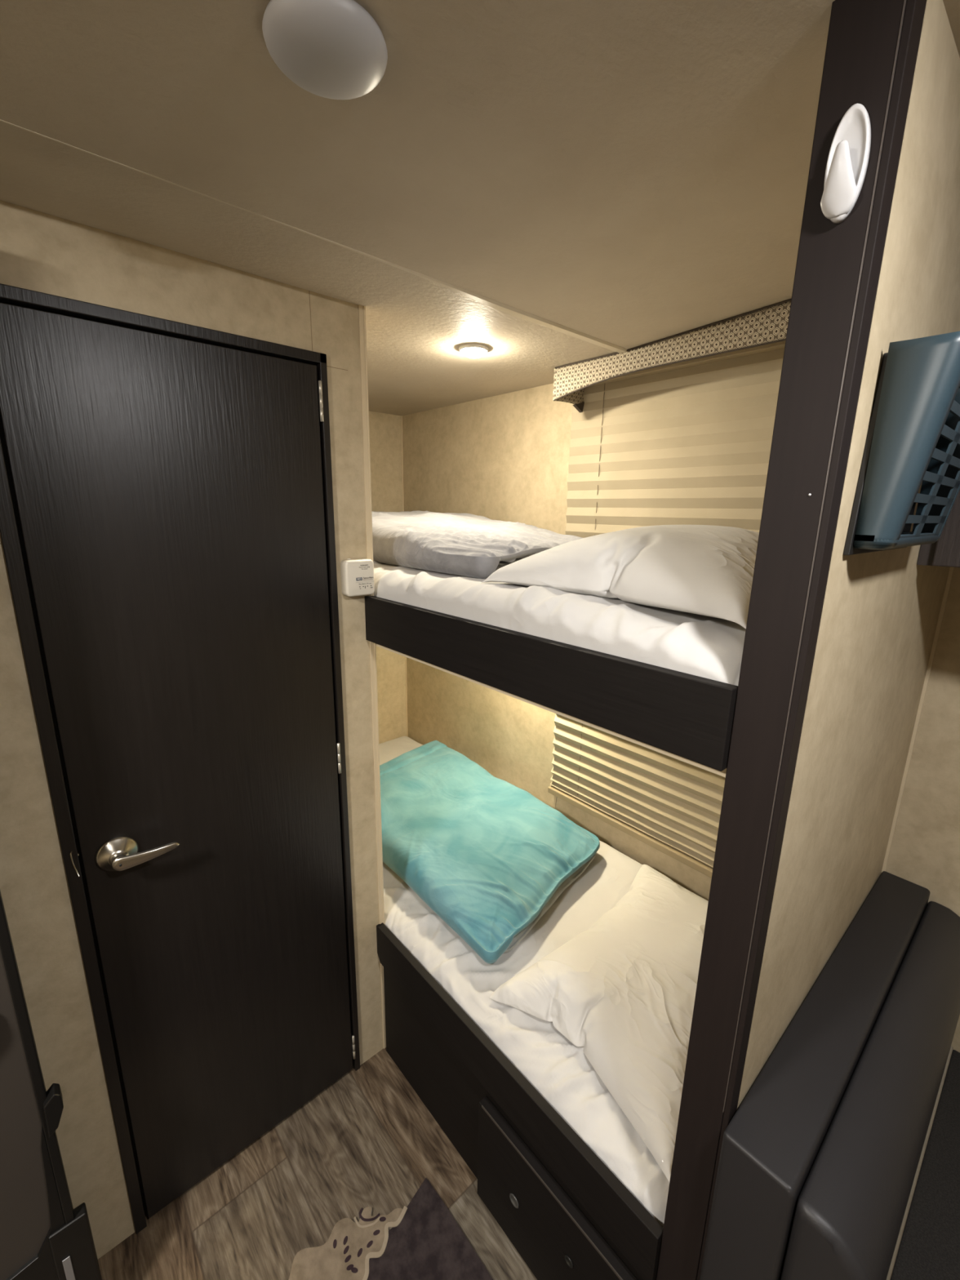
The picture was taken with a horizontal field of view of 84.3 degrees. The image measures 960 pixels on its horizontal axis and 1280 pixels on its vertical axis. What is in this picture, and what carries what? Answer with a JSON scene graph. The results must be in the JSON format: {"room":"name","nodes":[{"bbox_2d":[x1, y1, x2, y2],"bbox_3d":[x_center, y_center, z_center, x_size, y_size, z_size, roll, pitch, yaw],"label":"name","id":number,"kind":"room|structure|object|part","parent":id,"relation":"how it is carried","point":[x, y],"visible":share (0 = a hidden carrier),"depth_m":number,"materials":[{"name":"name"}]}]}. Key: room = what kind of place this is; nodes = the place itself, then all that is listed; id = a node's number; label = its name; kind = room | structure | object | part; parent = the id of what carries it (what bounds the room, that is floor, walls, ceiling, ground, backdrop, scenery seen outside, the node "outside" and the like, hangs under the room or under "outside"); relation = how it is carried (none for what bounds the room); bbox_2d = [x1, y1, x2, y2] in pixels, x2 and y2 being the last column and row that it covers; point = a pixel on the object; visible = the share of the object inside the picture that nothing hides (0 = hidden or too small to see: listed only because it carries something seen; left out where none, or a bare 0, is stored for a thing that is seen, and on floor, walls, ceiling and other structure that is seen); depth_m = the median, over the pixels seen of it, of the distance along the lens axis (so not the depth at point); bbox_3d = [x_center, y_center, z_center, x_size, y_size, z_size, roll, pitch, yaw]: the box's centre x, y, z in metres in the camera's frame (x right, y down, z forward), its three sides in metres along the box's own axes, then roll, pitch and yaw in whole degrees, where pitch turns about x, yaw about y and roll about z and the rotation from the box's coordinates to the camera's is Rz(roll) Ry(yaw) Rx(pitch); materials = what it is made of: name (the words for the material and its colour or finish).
{"room":"camper trailer interior","nodes":[
{"label":"camper trailer interior","id":0,"kind":"room"},
{"bbox_2d":[0,200,383,1258],"bbox_3d":[-1.116,0.415,0.644,2.238,1.980,0.032,-11,18,-40],"label":"wall","id":1,"kind":"structure","parent":0,"point":[42,252],"depth_m":0.99,"materials":[{"name":"beige paint"}]},
{"bbox_2d":[0,890,102,1279],"bbox_3d":[-0.899,0.437,0.629,0.538,1.910,0.036,-11,18,-40],"label":"entry door","id":2,"kind":"structure","parent":1,"relation":"in","point":[42,1237],"depth_m":0.88,"materials":[{"name":"black metal"}]},
{"bbox_3d":[-0.926,1.104,0.786,0.506,0.539,0.016,-11,18,-40],"label":"frame","id":3,"kind":"part","parent":2,"relation":"part of","materials":[{"name":"black metal"}]},
{"bbox_2d":[0,283,359,1234],"bbox_3d":[-0.532,0.364,1.123,0.552,1.870,0.085,-11,18,-40],"label":"door","id":4,"kind":"structure","parent":1,"relation":"in","point":[167,524],"depth_m":1.05,"materials":[{"name":"brown wood"}]},
{"bbox_3d":[-0.732,0.405,0.957,0.008,0.054,0.003,-11,18,-40],"label":"strike plate","id":5,"kind":"part","parent":4,"relation":"part of","materials":[{"name":"silver metal"}]},
{"bbox_3d":[-0.681,0.406,0.997,0.069,0.069,0.022,-11,18,-40],"label":"handle","id":6,"kind":"part","parent":4,"relation":"part of","materials":[{"name":"silver metal"}]},
{"bbox_3d":[-0.628,0.407,1.000,0.109,0.028,0.015,-10,17,-37],"label":"lever","id":7,"kind":"part","parent":4,"relation":"part of","materials":[{"name":"silver metal"}]},
{"bbox_2d":[309,295,347,370],"bbox_3d":[-0.309,-0.631,1.087,0.078,0.132,0.001,-11,18,-40],"label":"trim","id":8,"kind":"structure","parent":1,"relation":"attached to","point":[309,295],"depth_m":1.06,"materials":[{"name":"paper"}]},
{"bbox_2d":[340,558,374,596],"bbox_3d":[-0.280,-0.145,1.219,0.072,0.085,0.027,-11,18,-40],"label":"detector","id":9,"kind":"object","parent":1,"relation":"attached to","point":[357,575],"visible":1,"depth_m":1.21,"materials":[{"name":"beige plastic"}]},
{"bbox_2d":[358,304,386,1048],"bbox_3d":[-0.276,0.253,1.365,0.014,1.980,0.038,-11,18,-40],"label":"trim","id":10,"kind":"structure","parent":1,"relation":"attached to","point":[362,309],"depth_m":1.29,"materials":[{"name":"beige wood"}]},
{"bbox_2d":[364,595,737,777],"bbox_3d":[-0.056,-0.118,1.595,0.769,0.125,1.941,-11,18,-40],"label":"bunk bed","id":11,"kind":"object","parent":1,"relation":"attached to","point":[686,717],"visible":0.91,"depth_m":0.81,"materials":[{"name":"brown wood"}]},
{"bbox_2d":[373,560,746,685],"bbox_3d":[-0.047,-0.170,1.589,0.748,0.179,1.933,-11,18,-40],"label":"mattress","id":12,"kind":"object","parent":11,"relation":"on","point":[709,647],"visible":0.09,"depth_m":0.84,"materials":[{"name":"white fabric"}]},
{"bbox_2d":[371,510,582,578],"bbox_3d":[-0.207,-0.356,1.754,0.625,0.142,1.342,-11,18,-40],"label":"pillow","id":13,"kind":"object","parent":12,"relation":"on","point":[463,544],"visible":0.64,"depth_m":1.31,"materials":[{"name":"white fabric"}]},
{"bbox_2d":[481,524,759,629],"bbox_3d":[0.401,-0.162,1.038,0.671,0.125,0.525,-11,18,-40],"label":"pillow","id":14,"kind":"object","parent":12,"relation":"on","point":[704,570],"visible":0.66,"depth_m":0.85,"materials":[{"name":"white fabric"}]},
{"bbox_2d":[97,1047,537,1279],"bbox_3d":[-0.026,1.538,0.374,3.200,0.040,4.600,-11,18,-40],"label":"floor","id":15,"kind":"structure","parent":0,"point":[367,1139],"depth_m":1.25,"materials":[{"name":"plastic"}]},
{"bbox_2d":[288,1177,493,1279],"bbox_3d":[-0.465,1.431,0.676,1.320,0.010,0.620,-11,18,-40],"label":"rug","id":16,"kind":"object","parent":15,"relation":"on","point":[424,1241],"visible":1,"depth_m":1.15,"materials":[{"name":"fabric"}]},
{"bbox_2d":[376,922,663,1279],"bbox_3d":[-0.059,0.929,1.862,0.832,0.440,1.941,-11,18,-40],"label":"bunk bed","id":17,"kind":"object","parent":15,"relation":"on","point":[566,1215],"visible":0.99,"depth_m":1.11,"materials":[{"name":"brown wood"}]},
{"bbox_2d":[378,736,708,1227],"bbox_3d":[-0.042,0.768,1.836,0.803,0.184,1.933,-11,18,-40],"label":"mattress","id":18,"kind":"object","parent":17,"relation":"on","point":[560,1070],"visible":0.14,"depth_m":1.27,"materials":[{"name":"white fabric"}]},
{"bbox_2d":[379,740,599,964],"bbox_3d":[-0.086,0.629,1.873,0.637,0.115,1.080,-11,18,-40],"label":"blanket","id":19,"kind":"object","parent":18,"relation":"on","point":[486,855],"visible":0.89,"depth_m":1.66,"materials":[{"name":"teal fabric"}]},
{"bbox_2d":[488,864,708,1182],"bbox_3d":[0.424,0.776,1.289,0.731,0.110,0.499,-11,18,-40],"label":"pillow","id":20,"kind":"object","parent":18,"relation":"on","point":[622,990],"visible":0.69,"depth_m":1.17,"materials":[{"name":"white fabric"}]},
{"bbox_3d":[0.136,1.198,1.071,0.022,0.280,0.403,-11,18,-40],"label":"storage door","id":21,"kind":"part","parent":17,"relation":"part of","materials":[{"name":"brown wood"}]},
{"bbox_2d":[699,871,959,1279],"bbox_3d":[0.864,1.035,0.818,0.834,0.757,0.698,-11,18,-40],"label":"bench sofa","id":22,"kind":"object","parent":15,"relation":"on","point":[840,1160],"visible":1,"depth_m":0.79,"materials":[{"name":"black leather"}]},
{"bbox_3d":[0.725,0.994,0.975,0.827,0.717,0.092,-11,18,-40],"label":"backrest","id":23,"kind":"part","parent":22,"relation":"part of","materials":[{"name":"black leather"}]},
{"bbox_2d":[890,1049,959,1279],"bbox_3d":[0.929,1.077,0.760,0.823,0.100,0.512,-11,18,-40],"label":"seat cushion","id":24,"kind":"object","parent":22,"relation":"on","point":[927,1247],"depth_m":0.93,"materials":[{"name":"black leather"}]},
{"bbox_2d":[368,410,406,743],"bbox_3d":[-0.702,-0.027,2.403,0.832,2.020,0.050,-11,18,-40],"label":"wall","id":25,"kind":"structure","parent":0,"point":[384,429],"depth_m":2.48,"materials":[{"name":"beige paint"}]},
{"bbox_2d":[0,0,959,415],"bbox_3d":[0.008,-0.463,-0.113,3.200,0.120,4.600,-11,18,-40],"label":"ceiling","id":26,"kind":"structure","parent":0,"point":[626,174],"depth_m":0.67,"materials":[{"name":"paint"}]},
{"bbox_2d":[0,119,626,353],"bbox_3d":[-0.633,-0.567,0.527,2.994,0.008,0.026,-11,18,-40],"label":"trim","id":27,"kind":"structure","parent":26,"relation":"attached to","point":[497,305],"depth_m":1.06,"materials":[{"name":"beige"}]},
{"bbox_2d":[262,0,387,99],"bbox_3d":[-0.147,-0.561,0.510,0.115,0.024,0.115,-11,18,-40],"label":"recessed light","id":28,"kind":"object","parent":26,"relation":"in","point":[330,49],"visible":1,"depth_m":0.49,"materials":[{"name":"grey plastic"}]},
{"bbox_2d":[458,343,488,358],"bbox_3d":[-0.017,-0.758,1.399,0.079,0.022,0.079,-11,18,-40],"label":"recessed light","id":29,"kind":"object","parent":26,"relation":"in","point":[469,350],"visible":1,"depth_m":1.38,"materials":[{"name":"white plastic"}]},
{"bbox_2d":[461,347,485,358],"bbox_3d":[-0.017,-0.757,1.400,0.067,0.020,0.067,-11,18,-40],"label":"diffuser","id":30,"kind":"object","parent":29,"relation":"attached to","point":[473,353],"depth_m":1.38,"materials":[{"name":"beige plastic"}]},
{"bbox_2d":[402,383,959,1052],"bbox_3d":[1.109,0.330,1.060,0.050,2.020,4.550,-11,18,-40],"label":"wall","id":31,"kind":"structure","parent":0,"point":[504,457],"depth_m":1.95,"materials":[{"name":"beige paint"}]},
{"bbox_2d":[400,415,407,736],"bbox_3d":[-0.374,-0.062,2.655,0.004,1.980,0.004,-11,18,-40],"label":"trim","id":32,"kind":"structure","parent":31,"relation":"attached to","point":[401,415],"depth_m":2.50,"materials":[{"name":"beige"}]},
{"bbox_2d":[547,340,785,878],"bbox_3d":[0.587,-0.014,1.522,0.032,1.497,0.938,-11,18,-40],"label":"pleated shade","id":33,"kind":"object","parent":31,"relation":"attached to","point":[687,442],"visible":0.33,"depth_m":1.56,"materials":[{"name":"fabric"}]},
{"bbox_3d":[0.367,-0.100,1.770,0.002,1.394,0.002,-11,18,-40],"label":"cord","id":34,"kind":"part","parent":33,"relation":"part of","materials":[{"name":"beige fabric"}]},
{"bbox_3d":[0.577,0.654,1.684,0.030,0.023,0.936,-11,18,-40],"label":"rail","id":35,"kind":"part","parent":33,"relation":"part of","materials":[{"name":"beige fabric"}]},
{"bbox_3d":[0.599,-0.726,1.348,0.032,0.030,0.936,-11,18,-40],"label":"head rail","id":36,"kind":"part","parent":33,"relation":"part of","materials":[{"name":"beige fabric"}]},
{"bbox_2d":[552,298,791,412],"bbox_3d":[0.567,-0.696,1.302,0.149,0.147,0.901,-11,18,-40],"label":"window valance","id":37,"kind":"object","parent":31,"relation":"attached to","point":[766,325],"visible":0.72,"depth_m":1.28,"materials":[{"name":"fabric"}]},
{"bbox_2d":[880,567,954,874],"bbox_3d":[0.955,0.315,1.194,0.005,1.980,0.006,-11,18,-40],"label":"trim","id":38,"kind":"structure","parent":31,"relation":"attached to","point":[951,569],"depth_m":1.16,"materials":[{"name":"beige"}]},
{"bbox_2d":[916,489,959,567],"bbox_3d":[1.271,-0.276,0.421,0.357,0.524,1.324,-11,18,-40],"label":"upper cabinet","id":39,"kind":"object","parent":31,"relation":"attached to","point":[945,552],"visible":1,"depth_m":0.81,"materials":[{"name":"brown wood"}]},
{"bbox_3d":[0.860,-0.306,0.628,0.016,0.469,0.425,-11,18,-40],"label":"door","id":40,"kind":"part","parent":39,"relation":"part of","materials":[{"name":"brown wood"}]},
{"bbox_2d":[736,0,959,1111],"bbox_3d":[0.640,0.345,0.965,0.782,2.020,0.067,-11,18,-40],"label":"wall partition","id":41,"kind":"structure","parent":0,"point":[881,611],"depth_m":0.71,"materials":[{"name":"beige paint"}]},
{"bbox_2d":[656,0,904,1279],"bbox_3d":[0.334,0.403,0.707,0.034,2.020,0.058,-11,18,-40],"label":"trim","id":42,"kind":"structure","parent":41,"relation":"attached to","point":[862,39],"depth_m":0.58,"materials":[{"name":"brown wood"}]},
{"bbox_2d":[820,103,871,224],"bbox_3d":[0.329,-0.434,0.480,0.025,0.091,0.033,-11,18,-40],"label":"hook","id":43,"kind":"object","parent":42,"relation":"attached to","point":[847,162],"visible":1,"depth_m":0.48,"materials":[{"name":"white plastic"}]},
{"bbox_3d":[0.329,-0.419,0.484,0.024,0.054,0.023,2,14,4],"label":"hook arm","id":44,"kind":"part","parent":43,"relation":"part of","materials":[{"name":"white plastic"}]},
{"bbox_2d":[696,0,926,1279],"bbox_3d":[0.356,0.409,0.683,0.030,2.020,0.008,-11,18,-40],"label":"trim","id":45,"kind":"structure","parent":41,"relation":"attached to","point":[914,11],"depth_m":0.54,"materials":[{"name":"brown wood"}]},
{"bbox_2d":[843,331,959,555],"bbox_3d":[0.537,-0.213,0.632,0.287,0.216,0.072,-11,18,-40],"label":"bin","id":46,"kind":"object","parent":41,"relation":"attached to","point":[913,435],"visible":1,"depth_m":0.55,"materials":[{"name":"blue plastic"}]}
]}

